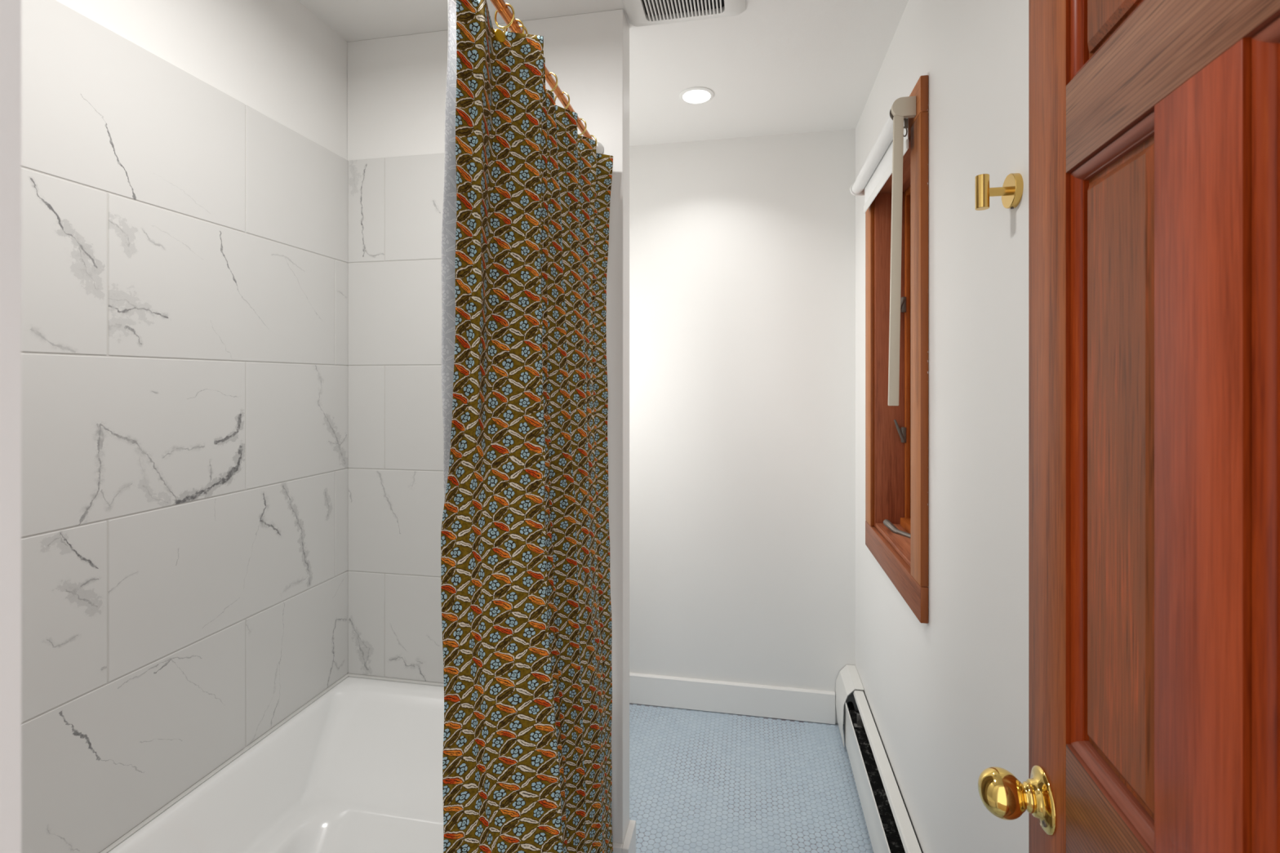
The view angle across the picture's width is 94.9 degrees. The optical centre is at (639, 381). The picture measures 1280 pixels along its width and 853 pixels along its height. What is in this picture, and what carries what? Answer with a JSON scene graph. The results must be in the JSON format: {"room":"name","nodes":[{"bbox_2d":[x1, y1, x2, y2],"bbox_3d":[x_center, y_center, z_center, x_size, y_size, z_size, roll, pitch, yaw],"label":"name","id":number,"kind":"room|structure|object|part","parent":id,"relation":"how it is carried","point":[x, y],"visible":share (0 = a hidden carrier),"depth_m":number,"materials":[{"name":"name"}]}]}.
{"room":"bathroom","nodes":[
{"label":"bathroom","id":0,"kind":"room"},
{"bbox_2d":[0,0,21,852],"bbox_3d":[-0.357,0.183,0.210,1.610,2.414,0.120,0,0,11],"label":"wall","id":1,"kind":"structure","parent":0,"point":[10,10],"depth_m":0.25,"materials":[{"name":"white paint"}]},
{"bbox_2d":[977,0,1279,852],"bbox_3d":[0.390,0.369,0.435,0.103,2.018,0.623,0,0,15],"label":"door","id":2,"kind":"structure","parent":1,"relation":"in","point":[1154,125],"depth_m":0.49,"materials":[{"name":"brown wood"}]},
{"bbox_3d":[0.432,0.488,0.698,0.054,0.052,0.052,0,0,15],"label":"handle","id":3,"kind":"part","parent":2,"relation":"part of","materials":[{"name":"gold metal"}]},
{"bbox_3d":[0.455,-0.433,0.551,0.034,0.228,0.160,0,0,15],"label":"moulding","id":4,"kind":"part","parent":2,"relation":"part of","materials":[{"name":"brown wood"}]},
{"bbox_3d":[0.423,0.486,0.427,0.035,0.193,0.418,0,0,15],"label":"rail","id":5,"kind":"part","parent":2,"relation":"part of","materials":[{"name":"brown wood"}]},
{"bbox_3d":[0.455,-0.433,0.551,0.034,0.228,0.160,0,0,15],"label":"moulding","id":6,"kind":"part","parent":2,"relation":"part of","materials":[{"name":"brown wood"}]},
{"bbox_3d":[0.455,0.083,0.551,0.034,0.615,0.160,0,0,15],"label":"moulding","id":7,"kind":"part","parent":2,"relation":"part of","materials":[{"name":"brown wood"}]},
{"bbox_3d":[0.455,0.083,0.551,0.034,0.615,0.160,0,0,15],"label":"moulding","id":8,"kind":"part","parent":2,"relation":"part of","materials":[{"name":"brown wood"}]},
{"bbox_3d":[0.455,-0.433,0.551,0.018,0.226,0.158,0,0,15],"label":"panel","id":9,"kind":"part","parent":2,"relation":"part of","materials":[{"name":"brown wood"}]},
{"bbox_3d":[0.455,0.083,0.551,0.018,0.613,0.158,0,0,15],"label":"panel","id":10,"kind":"part","parent":2,"relation":"part of","materials":[{"name":"brown wood"}]},
{"bbox_3d":[0.423,-0.272,0.427,0.035,0.094,0.418,0,0,15],"label":"rail","id":11,"kind":"part","parent":2,"relation":"part of","materials":[{"name":"brown wood"}]},
{"bbox_3d":[0.390,0.083,0.302,0.034,0.615,0.160,0,0,15],"label":"moulding","id":12,"kind":"part","parent":2,"relation":"part of","materials":[{"name":"brown wood"}]},
{"bbox_3d":[0.390,0.083,0.302,0.034,0.615,0.160,0,0,15],"label":"moulding","id":13,"kind":"part","parent":2,"relation":"part of","materials":[{"name":"brown wood"}]},
{"bbox_2d":[21,0,348,852],"bbox_3d":[-0.974,0.183,1.557,0.138,2.414,2.539,0,0,11],"label":"wall","id":14,"kind":"structure","parent":0,"point":[184,162],"depth_m":1.22,"materials":[{"name":"white tile"}]},
{"bbox_2d":[346,8,629,844],"bbox_3d":[-0.458,0.183,1.726,0.850,2.414,0.108,0,0,11],"label":"wall partition","id":15,"kind":"structure","parent":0,"point":[397,85],"depth_m":1.72,"materials":[{"name":"white tile"}]},
{"bbox_2d":[489,0,603,153],"bbox_3d":[-0.248,-0.642,0.950,0.041,0.041,1.374,0,0,11],"label":"curtain rod","id":16,"kind":"object","parent":15,"relation":"attached to","point":[500,6],"visible":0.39,"depth_m":1.23,"materials":[{"name":"orange metal"}]},
{"bbox_2d":[493,2,514,42],"bbox_3d":[-0.234,-0.617,1.015,0.034,0.075,0.034,0,0,-15],"label":"curtain ring","id":17,"kind":"object","parent":16,"relation":"hanging from","point":[500,35],"visible":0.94,"depth_m":1.01,"materials":[{"name":"gold metal"}]},
{"bbox_2d":[440,0,613,852],"bbox_3d":[-0.211,0.363,1.245,0.240,1.933,0.703,0,0,9],"label":"shower curtain","id":18,"kind":"object","parent":17,"relation":"hanging from","point":[526,625],"visible":1,"depth_m":1.01,"materials":[{"name":"fabric"}]},
{"bbox_2d":[505,18,524,33],"bbox_3d":[-0.227,-0.634,1.063,0.042,0.042,0.007,0,0,23],"label":"curtain ring","id":19,"kind":"object","parent":16,"relation":"hanging from","point":[517,20],"visible":0.39,"depth_m":1.05,"materials":[{"name":"gold metal"}]},
{"bbox_2d":[510,24,528,34],"bbox_3d":[-0.224,-0.634,1.079,0.042,0.042,0.007,0,0,23],"label":"curtain ring","id":20,"kind":"object","parent":16,"relation":"hanging from","point":[520,25],"visible":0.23,"depth_m":1.07,"materials":[{"name":"gold metal"}]},
{"bbox_2d":[549,71,557,91],"bbox_3d":[-0.192,-0.634,1.244,0.042,0.042,0.007,0,0,23],"label":"curtain ring","id":21,"kind":"object","parent":16,"relation":"hanging from","point":[551,73],"visible":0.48,"depth_m":1.24,"materials":[{"name":"gold metal"}]},
{"bbox_2d":[554,91,569,109],"bbox_3d":[-0.176,-0.634,1.328,0.042,0.042,0.007,0,0,23],"label":"curtain ring","id":22,"kind":"object","parent":16,"relation":"hanging from","point":[564,92],"visible":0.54,"depth_m":1.32,"materials":[{"name":"gold metal"}]},
{"bbox_2d":[577,118,586,135],"bbox_3d":[-0.151,-0.634,1.462,0.042,0.042,0.007,0,0,23],"label":"curtain ring","id":23,"kind":"object","parent":16,"relation":"hanging from","point":[582,119],"visible":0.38,"depth_m":1.46,"materials":[{"name":"gold metal"}]},
{"bbox_2d":[613,820,635,852],"bbox_3d":[-0.057,1.327,1.651,0.072,0.121,0.107,0,0,11],"label":"baseboard","id":24,"kind":"structure","parent":15,"relation":"attached to","point":[628,846],"depth_m":1.63,"materials":[{"name":"white paint"}]},
{"bbox_2d":[297,0,908,146],"bbox_3d":[-0.120,-1.074,1.355,1.890,0.100,2.619,0,0,11],"label":"ceiling","id":25,"kind":"structure","parent":0,"point":[773,67],"depth_m":1.85,"materials":[{"name":"white paint"}]},
{"bbox_2d":[622,0,746,26],"bbox_3d":[0.102,-1.015,1.491,0.326,0.016,0.332,0,0,11],"label":"ceiling vent","id":26,"kind":"object","parent":25,"relation":"in","point":[639,13],"visible":1,"depth_m":1.60,"materials":[{"name":"white plastic"}]},
{"bbox_2d":[679,86,714,104],"bbox_3d":[0.202,-1.021,2.099,0.124,0.006,0.124,0,0,11],"label":"recessed light","id":27,"kind":"object","parent":25,"relation":"in","point":[695,95],"visible":1,"depth_m":2.09,"materials":[{"name":"white plastic"}]},
{"bbox_2d":[683,89,710,102],"bbox_3d":[0.202,-1.020,2.099,0.098,0.001,0.098,0,0,11],"label":"diffuser","id":28,"kind":"object","parent":27,"relation":"attached to","point":[689,95],"depth_m":2.10,"materials":[{"name":"white plastic"}]},
{"bbox_2d":[629,128,855,724],"bbox_3d":[0.151,0.183,2.576,1.730,2.414,0.120,0,0,11],"label":"wall","id":29,"kind":"structure","parent":0,"point":[742,251],"depth_m":2.46,"materials":[{"name":"white paint"}]},
{"bbox_2d":[629,672,835,724],"bbox_3d":[0.040,1.324,2.527,1.530,0.124,0.016,0,0,11],"label":"baseboard","id":30,"kind":"structure","parent":29,"relation":"attached to","point":[710,695],"depth_m":2.45,"materials":[{"name":"white paint"}]},
{"bbox_2d":[629,702,873,852],"bbox_3d":[-0.113,1.439,1.395,1.890,0.101,2.539,0,0,11],"label":"floor","id":31,"kind":"structure","parent":0,"point":[700,781],"depth_m":2.03,"materials":[{"name":"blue tile"}]},
{"bbox_2d":[107,676,444,852],"bbox_3d":[-0.616,1.133,1.015,0.783,0.510,1.364,0,0,11],"label":"bathtub","id":32,"kind":"object","parent":31,"relation":"on","point":[358,769],"visible":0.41,"depth_m":1.43,"materials":[{"name":"white ceramic"}]},
{"bbox_2d":[855,0,1028,852],"bbox_3d":[0.726,0.183,1.175,0.160,2.414,2.419,0,0,11],"label":"wall","id":33,"kind":"structure","parent":0,"point":[947,696],"depth_m":1.16,"materials":[{"name":"white paint"}]},
{"bbox_2d":[835,664,923,852],"bbox_3d":[0.695,1.262,1.658,0.078,0.231,1.477,0,0,11],"label":"baseboard heater","id":34,"kind":"object","parent":33,"relation":"attached to","point":[891,829],"visible":1,"depth_m":1.83,"materials":[{"name":"white metal"}]},
{"bbox_3d":[0.654,1.281,1.581,0.004,0.158,1.309,0,0,11],"label":"panel","id":35,"kind":"part","parent":34,"relation":"part of","materials":[{"name":"white metal"}]},
{"bbox_3d":[0.724,1.266,1.608,0.003,0.224,1.389,0,0,11],"label":"plate","id":36,"kind":"part","parent":34,"relation":"part of","materials":[{"name":"white metal"}]},
{"bbox_2d":[865,75,928,623],"bbox_3d":[0.814,-0.077,1.722,0.169,1.305,0.688,0,0,11],"label":"window","id":37,"kind":"structure","parent":33,"relation":"in","point":[896,437],"depth_m":1.92,"materials":[{"name":"orange wood"}]},
{"bbox_3d":[0.795,-0.077,2.027,0.018,1.131,0.090,0,0,11],"label":"casing","id":38,"kind":"part","parent":37,"relation":"part of","materials":[{"name":"orange wood"}]},
{"bbox_2d":[849,95,915,405],"bbox_3d":[0.701,-0.319,1.747,0.063,0.756,0.630,0,0,11],"label":"roller blind","id":39,"kind":"object","parent":37,"relation":"attached to","point":[885,157],"visible":1,"depth_m":1.44,"materials":[{"name":"white fabric"}]},
{"bbox_3d":[0.821,0.480,1.719,0.155,0.014,0.482,0,0,11],"label":"sill","id":40,"kind":"part","parent":37,"relation":"part of","materials":[{"name":"brown wood"}]},
{"bbox_3d":[0.809,0.461,1.801,0.031,0.042,0.173,0,0,-20],"label":"crank handle","id":41,"kind":"part","parent":37,"relation":"part of","materials":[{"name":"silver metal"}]},
{"bbox_3d":[0.740,0.532,1.736,0.018,0.086,0.688,0,0,11],"label":"casing","id":42,"kind":"part","parent":37,"relation":"part of","materials":[{"name":"brown wood"}]},
{"bbox_3d":[0.740,-0.687,1.734,0.018,0.086,0.686,0,0,11],"label":"casing","id":43,"kind":"part","parent":37,"relation":"part of","materials":[{"name":"orange wood"}]},
{"bbox_3d":[0.685,-0.077,1.441,0.018,1.131,0.090,0,0,11],"label":"casing","id":44,"kind":"part","parent":37,"relation":"part of","materials":[{"name":"orange wood"}]},
{"bbox_2d":[975,173,1023,210],"bbox_3d":[0.571,-0.304,0.943,0.060,0.056,0.054,0,0,11],"label":"robe hook","id":45,"kind":"object","parent":33,"relation":"attached to","point":[1011,190],"visible":1,"depth_m":0.94,"materials":[{"name":"gold metal"}]},
{"bbox_3d":[0.573,-0.305,0.943,0.035,0.014,0.014,0,0,11],"label":"arm","id":46,"kind":"part","parent":45,"relation":"part of","materials":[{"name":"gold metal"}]},
{"bbox_3d":[0.594,-0.305,0.939,0.012,0.054,0.054,0,0,11],"label":"wall plate","id":47,"kind":"part","parent":45,"relation":"part of","materials":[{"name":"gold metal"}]}
]}

